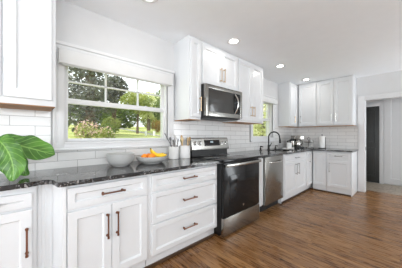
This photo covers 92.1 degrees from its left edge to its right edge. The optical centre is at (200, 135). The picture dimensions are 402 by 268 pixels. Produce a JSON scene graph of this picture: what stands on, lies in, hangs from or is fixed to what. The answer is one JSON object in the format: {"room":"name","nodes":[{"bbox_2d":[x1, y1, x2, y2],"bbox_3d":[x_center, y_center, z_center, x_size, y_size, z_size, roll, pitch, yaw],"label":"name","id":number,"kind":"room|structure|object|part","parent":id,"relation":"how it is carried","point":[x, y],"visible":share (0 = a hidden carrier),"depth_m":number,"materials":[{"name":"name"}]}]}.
{"room":"kitchen","nodes":[
{"label":"kitchen","id":0,"kind":"room"},
{"bbox_2d":[0,0,291,173],"bbox_3d":[-0.638,0.003,2.375,8.280,2.420,0.146,0,0,-43],"label":"wall","id":1,"kind":"structure","parent":0,"point":[76,25],"depth_m":2.00,"materials":[{"name":"paint"}]},
{"bbox_2d":[0,0,55,110],"bbox_3d":[-1.464,-0.705,1.266,0.802,0.996,0.377,0,0,-43],"label":"upper cabinet","id":2,"kind":"object","parent":1,"relation":"attached to","point":[27,27],"visible":1,"depth_m":1.33,"materials":[{"name":"paint"}]},
{"bbox_3d":[-1.369,-0.714,1.162,0.240,0.917,0.020,0,0,-43],"label":"door","id":3,"kind":"part","parent":2,"relation":"part of","materials":[{"name":"paint"}]},
{"bbox_3d":[-1.482,-0.210,1.286,0.794,0.007,0.308,0,0,-43],"label":"panel","id":4,"kind":"part","parent":2,"relation":"part of","materials":[{"name":"brown wood"}]},
{"bbox_2d":[52,39,174,150],"bbox_3d":[-0.865,-0.348,2.142,1.274,0.962,0.180,0,0,-43],"label":"window","id":5,"kind":"structure","parent":1,"relation":"in","point":[60,140],"depth_m":1.96,"materials":[{"name":"paint"}]},
{"bbox_3d":[-0.888,-0.513,2.167,1.056,0.417,0.034,0,0,-43],"label":"sash","id":6,"kind":"part","parent":5,"relation":"part of","materials":[{"name":"paint"}]},
{"bbox_2d":[58,47,172,86],"bbox_3d":[-0.797,-0.683,2.059,1.162,0.135,0.060,0,0,-43],"label":"shade valance","id":7,"kind":"object","parent":5,"relation":"attached to","point":[66,57],"visible":1,"depth_m":1.93,"materials":[{"name":"fabric"}]},
{"bbox_3d":[-0.863,-0.140,2.140,1.056,0.395,0.034,0,0,-43],"label":"sash","id":8,"kind":"part","parent":5,"relation":"part of","materials":[{"name":"paint"}]},
{"bbox_2d":[0,108,291,173],"bbox_3d":[0.137,0.028,2.995,6.060,0.520,0.007,0,0,-43],"label":"tile backsplash","id":9,"kind":"structure","parent":1,"relation":"attached to","point":[20,122],"depth_m":1.95,"materials":[{"name":"tile"}]},
{"bbox_2d":[174,35,201,120],"bbox_3d":[-0.160,-0.698,2.474,0.190,1.010,0.367,0,0,-43],"label":"upper cabinet","id":10,"kind":"object","parent":1,"relation":"attached to","point":[187,51],"visible":1,"depth_m":2.40,"materials":[{"name":"paint"}]},
{"bbox_3d":[-0.178,-0.197,2.494,0.182,0.007,0.298,0,0,-43],"label":"panel","id":11,"kind":"part","parent":10,"relation":"part of","materials":[{"name":"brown wood"}]},
{"bbox_3d":[-0.063,-0.700,2.378,0.161,0.945,0.020,0,0,-43],"label":"door","id":12,"kind":"part","parent":10,"relation":"part of","materials":[{"name":"paint"}]},
{"bbox_2d":[201,41,237,90],"bbox_3d":[0.190,-0.926,2.796,0.756,0.554,0.367,0,0,-43],"label":"upper cabinet","id":13,"kind":"object","parent":1,"relation":"attached to","point":[219,67],"visible":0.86,"depth_m":2.65,"materials":[{"name":"paint"}]},
{"bbox_3d":[0.148,-0.919,2.573,0.361,0.505,0.020,0,0,-43],"label":"door","id":14,"kind":"part","parent":13,"relation":"part of","materials":[{"name":"paint"}]},
{"bbox_2d":[201,83,241,120],"bbox_3d":[0.226,-0.438,2.757,0.754,0.418,0.459,0,0,-43],"label":"microwave","id":15,"kind":"object","parent":13,"relation":"attached to","point":[218,103],"visible":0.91,"depth_m":2.58,"materials":[{"name":"silver metal"}]},
{"bbox_3d":[0.510,-0.447,2.760,0.024,0.284,0.079,0,0,-43],"label":"handle","id":16,"kind":"part","parent":15,"relation":"part of","materials":[{"name":"silver metal"}]},
{"bbox_3d":[0.512,-0.447,2.826,0.153,0.300,0.036,0,0,-43],"label":"control panel","id":17,"kind":"part","parent":15,"relation":"part of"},
{"bbox_3d":[0.418,-0.919,2.822,0.365,0.505,0.020,0,0,-43],"label":"door","id":18,"kind":"part","parent":13,"relation":"part of","materials":[{"name":"paint"}]},
{"bbox_2d":[222,57,262,124],"bbox_3d":[0.746,-0.705,3.309,0.754,0.996,0.367,0,0,-43],"label":"upper cabinet","id":19,"kind":"object","parent":1,"relation":"attached to","point":[250,76],"visible":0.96,"depth_m":3.17,"materials":[{"name":"paint"}]},
{"bbox_3d":[0.728,-0.210,3.329,0.746,0.007,0.298,0,0,-43],"label":"panel","id":20,"kind":"part","parent":19,"relation":"part of","materials":[{"name":"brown wood"}]},
{"bbox_3d":[0.707,-0.705,3.088,0.353,0.935,0.020,0,0,-43],"label":"door","id":21,"kind":"part","parent":19,"relation":"part of","materials":[{"name":"paint"}]},
{"bbox_3d":[0.971,-0.705,3.331,0.357,0.935,0.020,0,0,-43],"label":"door","id":22,"kind":"part","parent":19,"relation":"part of","materials":[{"name":"paint"}]},
{"bbox_2d":[250,94,275,141],"bbox_3d":[1.260,-0.364,4.100,0.994,0.985,0.180,0,0,-43],"label":"window","id":23,"kind":"structure","parent":1,"relation":"in","point":[270,108],"depth_m":4.33,"materials":[{"name":"paint"}]},
{"bbox_3d":[1.262,-0.158,4.098,0.766,0.402,0.034,0,0,-43],"label":"sash","id":24,"kind":"part","parent":23,"relation":"part of","materials":[{"name":"paint"}]},
{"bbox_3d":[1.238,-0.527,4.125,0.766,0.400,0.034,0,0,-43],"label":"sash","id":25,"kind":"part","parent":23,"relation":"part of","materials":[{"name":"paint"}]},
{"bbox_2d":[263,97,277,104],"bbox_3d":[1.345,-0.736,4.031,0.968,0.096,0.060,0,0,-43],"label":"shade valance","id":26,"kind":"object","parent":23,"relation":"attached to","point":[266,100],"visible":0.56,"depth_m":4.11,"materials":[{"name":"fabric"}]},
{"bbox_2d":[278,82,298,127],"bbox_3d":[2.189,-0.703,4.670,0.768,1.000,0.319,0,0,-43],"label":"upper cabinet","id":27,"kind":"object","parent":1,"relation":"attached to","point":[288,92],"visible":0.98,"depth_m":4.45,"materials":[{"name":"paint"}]},
{"bbox_3d":[2.140,-0.702,4.473,0.390,0.940,0.020,0,0,-43],"label":"door","id":28,"kind":"part","parent":27,"relation":"part of","materials":[{"name":"paint"}]},
{"bbox_2d":[63,0,401,85],"bbox_3d":[1.299,-1.257,1.172,9.500,0.100,4.540,0,0,-43],"label":"ceiling","id":29,"kind":"structure","parent":0,"point":[316,40],"depth_m":2.17,"materials":[{"name":"paint"}]},
{"bbox_2d":[142,0,157,2],"bbox_3d":[-0.456,-1.203,1.676,0.176,0.008,0.176,0,0,-43],"label":"recessed light","id":30,"kind":"object","parent":29,"relation":"in","point":[146,1],"visible":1,"depth_m":1.74,"materials":[{"name":"paint"}]},
{"bbox_2d":[227,38,240,44],"bbox_3d":[0.419,-1.203,2.482,0.176,0.008,0.176,0,0,-43],"label":"recessed light","id":31,"kind":"object","parent":29,"relation":"in","point":[232,41],"visible":1,"depth_m":2.48,"materials":[{"name":"white"}]},
{"bbox_2d":[275,64,285,67],"bbox_3d":[1.375,-1.203,3.363,0.176,0.008,0.176,0,0,-43],"label":"recessed light","id":32,"kind":"object","parent":29,"relation":"in","point":[279,65],"visible":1,"depth_m":3.35,"materials":[{"name":"white"}]},
{"bbox_2d":[153,182,401,267],"bbox_3d":[1.299,1.187,1.172,9.500,0.052,4.540,0,0,-43],"label":"floor","id":33,"kind":"structure","parent":0,"point":[314,228],"depth_m":2.21,"materials":[{"name":"brown wood"}]},
{"bbox_2d":[0,186,35,267],"bbox_3d":[-1.498,0.741,1.121,0.816,0.844,0.530,0,0,-43],"label":"base cabinet","id":34,"kind":"object","parent":33,"relation":"on","point":[17,206],"visible":0.94,"depth_m":1.18,"materials":[{"name":"paint"}]},
{"bbox_3d":[-1.236,0.403,1.066,0.466,0.090,0.020,0,0,-43],"label":"drawer","id":35,"kind":"part","parent":34,"relation":"part of","materials":[{"name":"paint"}]},
{"bbox_3d":[-1.150,0.746,1.146,0.232,0.565,0.020,0,0,-43],"label":"door","id":36,"kind":"part","parent":34,"relation":"part of","materials":[{"name":"paint"}]},
{"bbox_3d":[-1.065,0.653,1.185,0.019,0.175,0.037,0,0,-43],"label":"handle","id":37,"kind":"part","parent":34,"relation":"part of","materials":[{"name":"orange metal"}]},
{"bbox_2d":[36,175,147,267],"bbox_3d":[-0.893,0.741,1.596,0.717,0.844,0.650,0,0,-43],"label":"base cabinet","id":38,"kind":"object","parent":33,"relation":"on","point":[103,224],"visible":0.94,"depth_m":1.35,"materials":[{"name":"paint"}]},
{"bbox_3d":[-0.986,0.742,1.270,0.139,0.843,0.220,0,0,-43],"label":"filler panel","id":39,"kind":"part","parent":38,"relation":"part of","materials":[{"name":"paint"}]},
{"bbox_3d":[-0.762,0.763,1.341,0.270,0.529,0.020,0,0,-43],"label":"door","id":40,"kind":"part","parent":38,"relation":"part of","materials":[{"name":"paint"}]},
{"bbox_3d":[-0.658,0.410,1.436,0.553,0.139,0.020,0,0,-43],"label":"drawer","id":41,"kind":"part","parent":38,"relation":"part of","materials":[{"name":"paint"}]},
{"bbox_3d":[-0.666,0.648,1.390,0.019,0.175,0.037,0,0,-43],"label":"handle","id":42,"kind":"part","parent":38,"relation":"part of","materials":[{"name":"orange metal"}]},
{"bbox_3d":[-0.638,0.411,1.415,0.165,0.018,0.038,0,0,-43],"label":"handle","id":43,"kind":"part","parent":38,"relation":"part of","materials":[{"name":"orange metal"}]},
{"bbox_3d":[-0.616,0.648,1.436,0.019,0.175,0.037,0,0,-43],"label":"handle","id":44,"kind":"part","parent":38,"relation":"part of","materials":[{"name":"orange metal"}]},
{"bbox_3d":[-0.557,0.763,1.529,0.279,0.529,0.020,0,0,-43],"label":"door","id":45,"kind":"part","parent":38,"relation":"part of","materials":[{"name":"paint"}]},
{"bbox_2d":[144,233,214,267],"bbox_3d":[-0.379,1.148,1.761,1.450,0.030,0.020,0,0,-43],"label":"trim","id":46,"kind":"structure","parent":33,"relation":"on","point":[168,257],"depth_m":1.90,"materials":[{"name":"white wood"}]},
{"bbox_2d":[145,164,216,265],"bbox_3d":[-0.314,0.741,2.130,0.855,0.844,0.650,0,0,-43],"label":"base cabinet","id":47,"kind":"object","parent":33,"relation":"on","point":[182,204],"visible":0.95,"depth_m":1.86,"materials":[{"name":"paint"}]},
{"bbox_2d":[0,157,220,191],"bbox_3d":[-0.915,0.303,1.578,2.493,0.030,0.649,0,0,-43],"label":"countertop","id":48,"kind":"structure","parent":47,"relation":"on","point":[69,176],"depth_m":1.51,"materials":[{"name":"black stone"}]},
{"bbox_2d":[0,134,54,180],"bbox_3d":[-1.385,0.063,1.195,0.753,0.450,0.474,0,0,-43],"label":"fiddle leaf fig","id":49,"kind":"object","parent":48,"relation":"on","point":[15,150],"visible":1,"depth_m":1.19,"materials":[{"name":"green plant"}]},
{"bbox_2d":[106,152,133,165],"bbox_3d":[-0.781,0.231,1.881,0.260,0.115,0.260,0,0,-43],"label":"mixing bowl","id":50,"kind":"object","parent":48,"relation":"on","point":[118,158],"visible":1,"depth_m":1.79,"materials":[{"name":"grey ceramic"}]},
{"bbox_2d":[136,155,166,163],"bbox_3d":[-0.527,0.253,2.066,0.322,0.071,0.322,0,0,-43],"label":"fruit bowl","id":51,"kind":"object","parent":48,"relation":"on","point":[152,160],"visible":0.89,"depth_m":1.94,"materials":[{"name":"grey ceramic"}]},
{"bbox_2d":[150,148,166,156],"bbox_3d":[-0.464,0.185,2.091,0.164,0.110,0.130,0,0,-43],"label":"banana bunch","id":52,"kind":"object","parent":51,"relation":"on","point":[151,150],"visible":0.94,"depth_m":2.05,"materials":[{"name":"yellow food"}]},
{"bbox_2d":[168,146,178,158],"bbox_3d":[-0.338,0.212,2.397,0.130,0.152,0.130,0,0,-43],"label":"utensil crock","id":53,"kind":"object","parent":48,"relation":"on","point":[173,152],"visible":0.87,"depth_m":2.34,"materials":[{"name":"white ceramic"}]},
{"bbox_2d":[179,145,189,158],"bbox_3d":[-0.207,0.208,2.483,0.142,0.160,0.142,0,0,-43],"label":"utensil crock","id":54,"kind":"object","parent":48,"relation":"on","point":[184,151],"visible":0.91,"depth_m":2.42,"materials":[{"name":"white ceramic"}]},
{"bbox_3d":[-0.124,0.898,1.928,0.813,0.260,0.020,0,0,-43],"label":"drawer","id":55,"kind":"part","parent":47,"relation":"part of","materials":[{"name":"paint"}]},
{"bbox_3d":[-0.124,0.624,1.928,0.813,0.258,0.020,0,0,-43],"label":"drawer","id":56,"kind":"part","parent":47,"relation":"part of","materials":[{"name":"paint"}]},
{"bbox_3d":[-0.124,0.410,1.928,0.813,0.139,0.020,0,0,-43],"label":"drawer","id":57,"kind":"part","parent":47,"relation":"part of","materials":[{"name":"paint"}]},
{"bbox_2d":[188,138,261,237],"bbox_3d":[0.318,0.598,2.654,0.772,1.130,0.712,0,0,-43],"label":"range","id":58,"kind":"object","parent":33,"relation":"on","point":[237,174],"visible":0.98,"depth_m":2.40,"materials":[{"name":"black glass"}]},
{"bbox_3d":[0.123,0.120,2.874,0.760,0.174,0.123,0,0,-43],"label":"control panel","id":59,"kind":"part","parent":58,"relation":"part of","materials":[{"name":"silver metal"}]},
{"bbox_2d":[190,153,258,162],"bbox_3d":[0.314,0.294,2.652,0.764,0.027,0.628,0,0,-43],"label":"cooktop","id":60,"kind":"object","parent":58,"relation":"in","point":[223,157],"depth_m":2.57,"materials":[{"name":"black glass"}]},
{"bbox_3d":[0.517,1.039,2.432,0.752,0.204,0.037,0,0,-43],"label":"storage drawer","id":61,"kind":"part","parent":58,"relation":"part of","materials":[{"name":"silver metal"}]},
{"bbox_3d":[0.516,0.625,2.433,0.752,0.613,0.035,0,0,-43],"label":"oven door","id":62,"kind":"part","parent":58,"relation":"part of","materials":[{"name":"black glass"}]},
{"bbox_3d":[0.542,0.343,2.405,0.732,0.035,0.044,0,0,-43],"label":"door handle","id":63,"kind":"part","parent":58,"relation":"part of","materials":[{"name":"silver metal"}]},
{"bbox_2d":[258,158,262,211],"bbox_3d":[0.640,0.741,3.034,0.226,0.844,0.612,0,0,-43],"label":"base cabinet","id":64,"kind":"object","parent":33,"relation":"on","point":[261,162],"visible":0.21,"depth_m":2.85,"materials":[{"name":"paint"}]},
{"bbox_2d":[260,155,282,211],"bbox_3d":[0.976,0.742,3.282,0.594,0.843,0.659,0,0,-43],"label":"dishwasher","id":65,"kind":"object","parent":33,"relation":"on","point":[272,165],"visible":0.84,"depth_m":3.02,"materials":[{"name":"silver metal"}]},
{"bbox_2d":[278,152,305,203],"bbox_3d":[1.562,0.741,3.824,0.996,0.844,0.700,0,0,-43],"label":"base cabinet","id":66,"kind":"object","parent":33,"relation":"on","point":[294,165],"visible":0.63,"depth_m":3.53,"materials":[{"name":"paint"}]},
{"bbox_3d":[1.591,0.758,3.440,0.478,0.539,0.020,0,0,-43],"label":"door","id":67,"kind":"part","parent":66,"relation":"part of","materials":[{"name":"paint"}]},
{"bbox_2d":[228,147,357,157],"bbox_3d":[1.815,0.303,3.613,2.741,0.030,1.355,0,0,-43],"label":"countertop","id":68,"kind":"structure","parent":66,"relation":"on","point":[261,153],"depth_m":3.71,"materials":[{"name":"black stone"}]},
{"bbox_2d":[267,131,280,149],"bbox_3d":[1.476,0.101,3.905,0.122,0.373,0.270,0,0,-43],"label":"faucet","id":69,"kind":"object","parent":68,"relation":"on","point":[272,131],"visible":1,"depth_m":3.92,"materials":[{"name":"black metal"}]},
{"bbox_3d":[1.470,0.051,3.896,0.245,0.273,0.027,0,0,36],"label":"spout","id":70,"kind":"part","parent":69,"relation":"part of","materials":[{"name":"black metal"}]},
{"bbox_2d":[289,139,294,147],"bbox_3d":[2.046,0.181,4.376,0.124,0.213,0.124,0,0,-43],"label":"canister","id":71,"kind":"object","parent":68,"relation":"on","point":[292,140],"visible":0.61,"depth_m":4.32,"materials":[{"name":"silver metal"}]},
{"bbox_2d":[291,136,303,147],"bbox_3d":[2.228,0.145,4.480,0.200,0.285,0.237,0,0,-1],"label":"coffee maker","id":72,"kind":"object","parent":68,"relation":"on","point":[297,139],"visible":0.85,"depth_m":4.40,"materials":[{"name":"silver metal"}]},
{"bbox_3d":[2.730,0.130,4.372,0.150,0.316,0.153,0,0,-43],"label":"paper towel holder","id":73,"kind":"object","parent":68,"relation":"on","visible":0},
{"bbox_2d":[319,136,324,147],"bbox_3d":[2.729,0.143,4.373,0.120,0.265,0.120,0,0,-43],"label":"paper towel roll","id":74,"kind":"object","parent":73,"relation":"on","point":[321,138],"visible":1,"depth_m":4.32,"materials":[{"name":"white paper"}]},
{"bbox_3d":[1.768,0.407,3.603,0.960,0.132,0.020,0,0,-43],"label":"drawer","id":75,"kind":"part","parent":66,"relation":"part of","materials":[{"name":"paint"}]},
{"bbox_3d":[1.946,0.758,3.767,0.478,0.539,0.020,0,0,-43],"label":"door","id":76,"kind":"part","parent":66,"relation":"part of","materials":[{"name":"paint"}]},
{"bbox_2d":[281,188,309,203],"bbox_3d":[1.873,1.148,3.759,1.359,0.030,0.020,0,0,-43],"label":"trim","id":77,"kind":"structure","parent":33,"relation":"on","point":[292,197],"depth_m":3.62,"materials":[{"name":"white wood"}]},
{"bbox_2d":[303,151,312,190],"bbox_3d":[2.267,0.741,4.473,0.915,0.844,0.699,0,0,-43],"label":"base cabinet","id":78,"kind":"object","parent":33,"relation":"on","point":[309,154],"visible":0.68,"depth_m":4.09,"materials":[{"name":"paint"}]},
{"bbox_3d":[2.260,0.684,4.056,0.310,0.687,0.020,0,0,-43],"label":"door","id":79,"kind":"part","parent":78,"relation":"part of","materials":[{"name":"paint"}]},
{"bbox_2d":[313,150,326,190],"bbox_3d":[2.691,0.741,4.261,0.572,0.844,0.258,0,0,-43],"label":"base cabinet","id":80,"kind":"object","parent":33,"relation":"on","point":[319,157],"visible":0.61,"depth_m":4.06,"materials":[{"name":"paint"}]},
{"bbox_2d":[310,188,350,196],"bbox_3d":[2.619,1.150,3.941,0.016,0.026,0.721,0,0,-43],"label":"trim","id":81,"kind":"structure","parent":33,"relation":"on","point":[310,188],"depth_m":3.92,"materials":[{"name":"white wood"}]},
{"bbox_2d":[327,151,356,196],"bbox_3d":[2.907,0.741,4.001,0.613,0.844,0.414,0,0,-43],"label":"base cabinet","id":82,"kind":"object","parent":33,"relation":"on","point":[341,166],"visible":0.95,"depth_m":3.82,"materials":[{"name":"paint"}]},
{"bbox_3d":[2.712,0.414,3.830,0.020,0.147,0.385,0,0,-43],"label":"drawer","id":83,"kind":"part","parent":82,"relation":"part of","materials":[{"name":"paint"}]},
{"bbox_3d":[2.712,0.770,3.830,0.020,0.535,0.385,0,0,-43],"label":"door","id":84,"kind":"part","parent":82,"relation":"part of","materials":[{"name":"paint"}]},
{"bbox_3d":[3.059,0.741,3.867,0.570,0.844,0.010,0,0,-43],"label":"panel","id":85,"kind":"part","parent":82,"relation":"part of","materials":[{"name":"paint"}]},
{"bbox_2d":[292,70,401,190],"bbox_3d":[3.897,-0.022,3.470,0.126,2.370,4.400,0,0,-43],"label":"wall","id":86,"kind":"structure","parent":0,"point":[341,137],"depth_m":4.10,"materials":[{"name":"paint"}]},
{"bbox_2d":[299,82,317,126],"bbox_3d":[2.550,-0.703,4.569,0.378,1.000,0.385,0,0,-43],"label":"upper cabinet","id":87,"kind":"object","parent":86,"relation":"attached to","point":[307,92],"visible":0.92,"depth_m":4.46,"materials":[{"name":"paint"}]},
{"bbox_2d":[292,126,357,148],"bbox_3d":[2.822,0.041,4.548,0.007,0.495,1.346,0,0,-43],"label":"tile backsplash","id":88,"kind":"structure","parent":86,"relation":"attached to","point":[341,137],"depth_m":4.38,"materials":[{"name":"tile"}]},
{"bbox_2d":[317,75,356,126],"bbox_3d":[2.905,-0.703,4.184,0.378,1.000,0.658,0,0,-43],"label":"upper cabinet","id":89,"kind":"object","parent":86,"relation":"attached to","point":[336,97],"visible":1,"depth_m":4.05,"materials":[{"name":"paint"}]},
{"bbox_3d":[2.692,-0.702,4.206,0.020,0.940,0.317,0,0,-43],"label":"door","id":90,"kind":"part","parent":89,"relation":"part of","materials":[{"name":"paint"}]},
{"bbox_3d":[2.925,-0.206,4.202,0.308,0.007,0.650,0,0,-43],"label":"panel","id":91,"kind":"part","parent":89,"relation":"part of","materials":[{"name":"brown wood"}]},
{"bbox_3d":[2.910,-0.702,3.970,0.020,0.940,0.317,0,0,-43],"label":"door","id":92,"kind":"part","parent":89,"relation":"part of","materials":[{"name":"paint"}]},
{"bbox_2d":[358,91,401,191],"bbox_3d":[3.828,0.175,3.537,0.156,1.975,1.492,0,0,-43],"label":"trim","id":93,"kind":"structure","parent":86,"relation":"attached to","point":[362,100],"depth_m":3.98,"materials":[{"name":"paint"}]},
{"bbox_2d":[366,99,401,185],"bbox_3d":[4.324,-0.022,3.999,1.220,2.370,2.960,0,0,-43],"label":"wall","id":94,"kind":"structure","parent":0,"point":[382,100],"depth_m":4.74,"materials":[{"name":"paint"}]},
{"bbox_2d":[366,106,378,182],"bbox_3d":[4.037,0.220,4.956,0.104,1.863,0.765,0,0,-43],"label":"door","id":95,"kind":"structure","parent":94,"relation":"in","point":[372,113],"depth_m":4.78,"materials":[{"name":"paint"}]},
{"bbox_3d":[4.056,0.203,4.953,0.014,1.600,0.595,0,0,-43],"label":"panel moulding","id":96,"kind":"part","parent":95,"relation":"part of","materials":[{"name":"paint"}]},
{"bbox_2d":[366,102,383,183],"bbox_3d":[4.064,0.185,4.984,0.028,1.955,0.920,0,0,-43],"label":"trim","id":97,"kind":"structure","parent":94,"relation":"attached to","point":[381,105],"depth_m":4.66,"materials":[{"name":"paint"}]},
{"bbox_2d":[384,98,401,184],"bbox_3d":[4.662,0.068,4.334,0.030,2.130,0.835,0,0,-43],"label":"door","id":98,"kind":"structure","parent":94,"relation":"in","point":[392,107],"depth_m":4.52,"materials":[{"name":"paint"}]},
{"label":"outside","id":99,"kind":"structure","parent":0,"visible":0},
{"bbox_2d":[68,124,258,137],"bbox_3d":[-5.042,-0.574,18.757,50.000,1.967,29.800,0,0,-43],"label":"ground","id":100,"kind":"structure","parent":99,"point":[122,133],"depth_m":9.96,"materials":[{"name":"green plant"}]},
{"bbox_2d":[74,120,99,137],"bbox_3d":[-2.602,-0.053,4.426,0.539,0.620,0.531,0,0,-43],"label":"flowering shrub","id":101,"kind":"object","parent":100,"relation":"on","point":[90,131],"visible":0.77,"depth_m":4.34,"materials":[{"name":"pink plant"}]},
{"bbox_2d":[68,66,112,134],"bbox_3d":[-4.192,-1.746,7.133,1.784,3.662,2.228,0,0,-43],"label":"tree","id":102,"kind":"object","parent":100,"relation":"on","point":[92,93],"visible":0.48,"depth_m":6.82,"materials":[{"name":"green plant"}]},
{"bbox_2d":[68,100,117,128],"bbox_3d":[-8.251,-1.734,14.287,4.148,2.983,2.941,0,0,-43],"label":"leafy tree","id":103,"kind":"object","parent":100,"relation":"on","point":[103,115],"visible":0.15,"depth_m":13.98,"materials":[{"name":"green plant"}]},
{"bbox_2d":[97,126,115,137],"bbox_3d":[-2.543,-0.011,5.144,0.543,0.473,0.528,0,0,-43],"label":"flowering shrub","id":104,"kind":"object","parent":100,"relation":"on","point":[102,134],"visible":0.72,"depth_m":5.09,"materials":[{"name":"green plant"}]},
{"bbox_2d":[98,123,114,133],"bbox_3d":[-3.066,-0.136,6.305,0.525,0.562,0.523,0,0,-43],"label":"shrub","id":105,"kind":"object","parent":100,"relation":"on","point":[109,124],"visible":0.34,"depth_m":6.25,"materials":[{"name":"green plant"}]},
{"bbox_2d":[100,117,120,132],"bbox_3d":[-4.099,-0.458,8.873,0.877,0.884,0.900,0,0,-43],"label":"shrub","id":106,"kind":"object","parent":100,"relation":"on","point":[117,122],"visible":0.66,"depth_m":8.79,"materials":[{"name":"green plant"}]},
{"bbox_2d":[101,76,128,122],"bbox_3d":[-5.073,-1.827,11.248,1.743,3.345,1.892,0,0,-43],"label":"tree","id":107,"kind":"object","parent":100,"relation":"on","point":[117,82],"visible":0.63,"depth_m":10.89,"materials":[{"name":"green plant"}]},
{"bbox_2d":[98,108,140,127],"bbox_3d":[-8.336,-1.923,19.648,4.488,2.718,3.270,0,0,-43],"label":"leafy tree","id":108,"kind":"object","parent":100,"relation":"on","point":[122,113],"visible":0.48,"depth_m":19.40,"materials":[{"name":"green plant"}]},
{"bbox_2d":[119,92,152,133],"bbox_3d":[-3.483,-1.232,10.511,1.761,2.364,1.646,0,0,-43],"label":"leafy tree","id":109,"kind":"object","parent":100,"relation":"on","point":[126,99],"visible":0.7,"depth_m":10.25,"materials":[{"name":"green plant"}]},
{"bbox_2d":[118,128,159,136],"bbox_3d":[-5.056,-0.361,14.132,0.606,1.096,16.938,0,0,-33],"label":"path","id":110,"kind":"structure","parent":100,"relation":"on","point":[118,128],"depth_m":12.37,"materials":[{"name":"concrete"}]},
{"bbox_2d":[131,92,159,130],"bbox_3d":[-4.137,-1.904,15.318,3.017,3.184,2.551,0,0,-43],"label":"leafy tree","id":111,"kind":"object","parent":100,"relation":"on","point":[148,116],"visible":0.23,"depth_m":15.09,"materials":[{"name":"green plant"}]},
{"bbox_2d":[140,117,159,128],"bbox_3d":[-5.219,-2.049,23.259,4.500,2.947,3.135,0,0,-43],"label":"leafy tree","id":112,"kind":"object","parent":100,"relation":"on","point":[144,120],"visible":0.12,"depth_m":22.20,"materials":[{"name":"green plant"}]},
{"bbox_2d":[151,119,159,132],"bbox_3d":[-2.935,-0.646,13.082,0.833,0.962,0.858,0,0,-20],"label":"shrub","id":113,"kind":"object","parent":100,"relation":"on","point":[156,126],"visible":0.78,"depth_m":12.94,"materials":[{"name":"orange plant"}]},
{"bbox_2d":[152,90,159,119],"bbox_3d":[-2.027,-1.153,9.713,0.890,2.415,0.884,0,0,-43],"label":"leafy tree","id":114,"kind":"object","parent":100,"relation":"on","point":[157,105],"visible":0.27,"depth_m":9.56,"materials":[{"name":"green plant"}]},
{"bbox_2d":[253,104,265,135],"bbox_3d":[3.518,-0.957,10.992,3.515,2.854,2.094,0,0,-43],"label":"leafy tree","id":115,"kind":"object","parent":100,"relation":"on","point":[257,130],"visible":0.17,"depth_m":10.39,"materials":[{"name":"green plant"}]}
]}

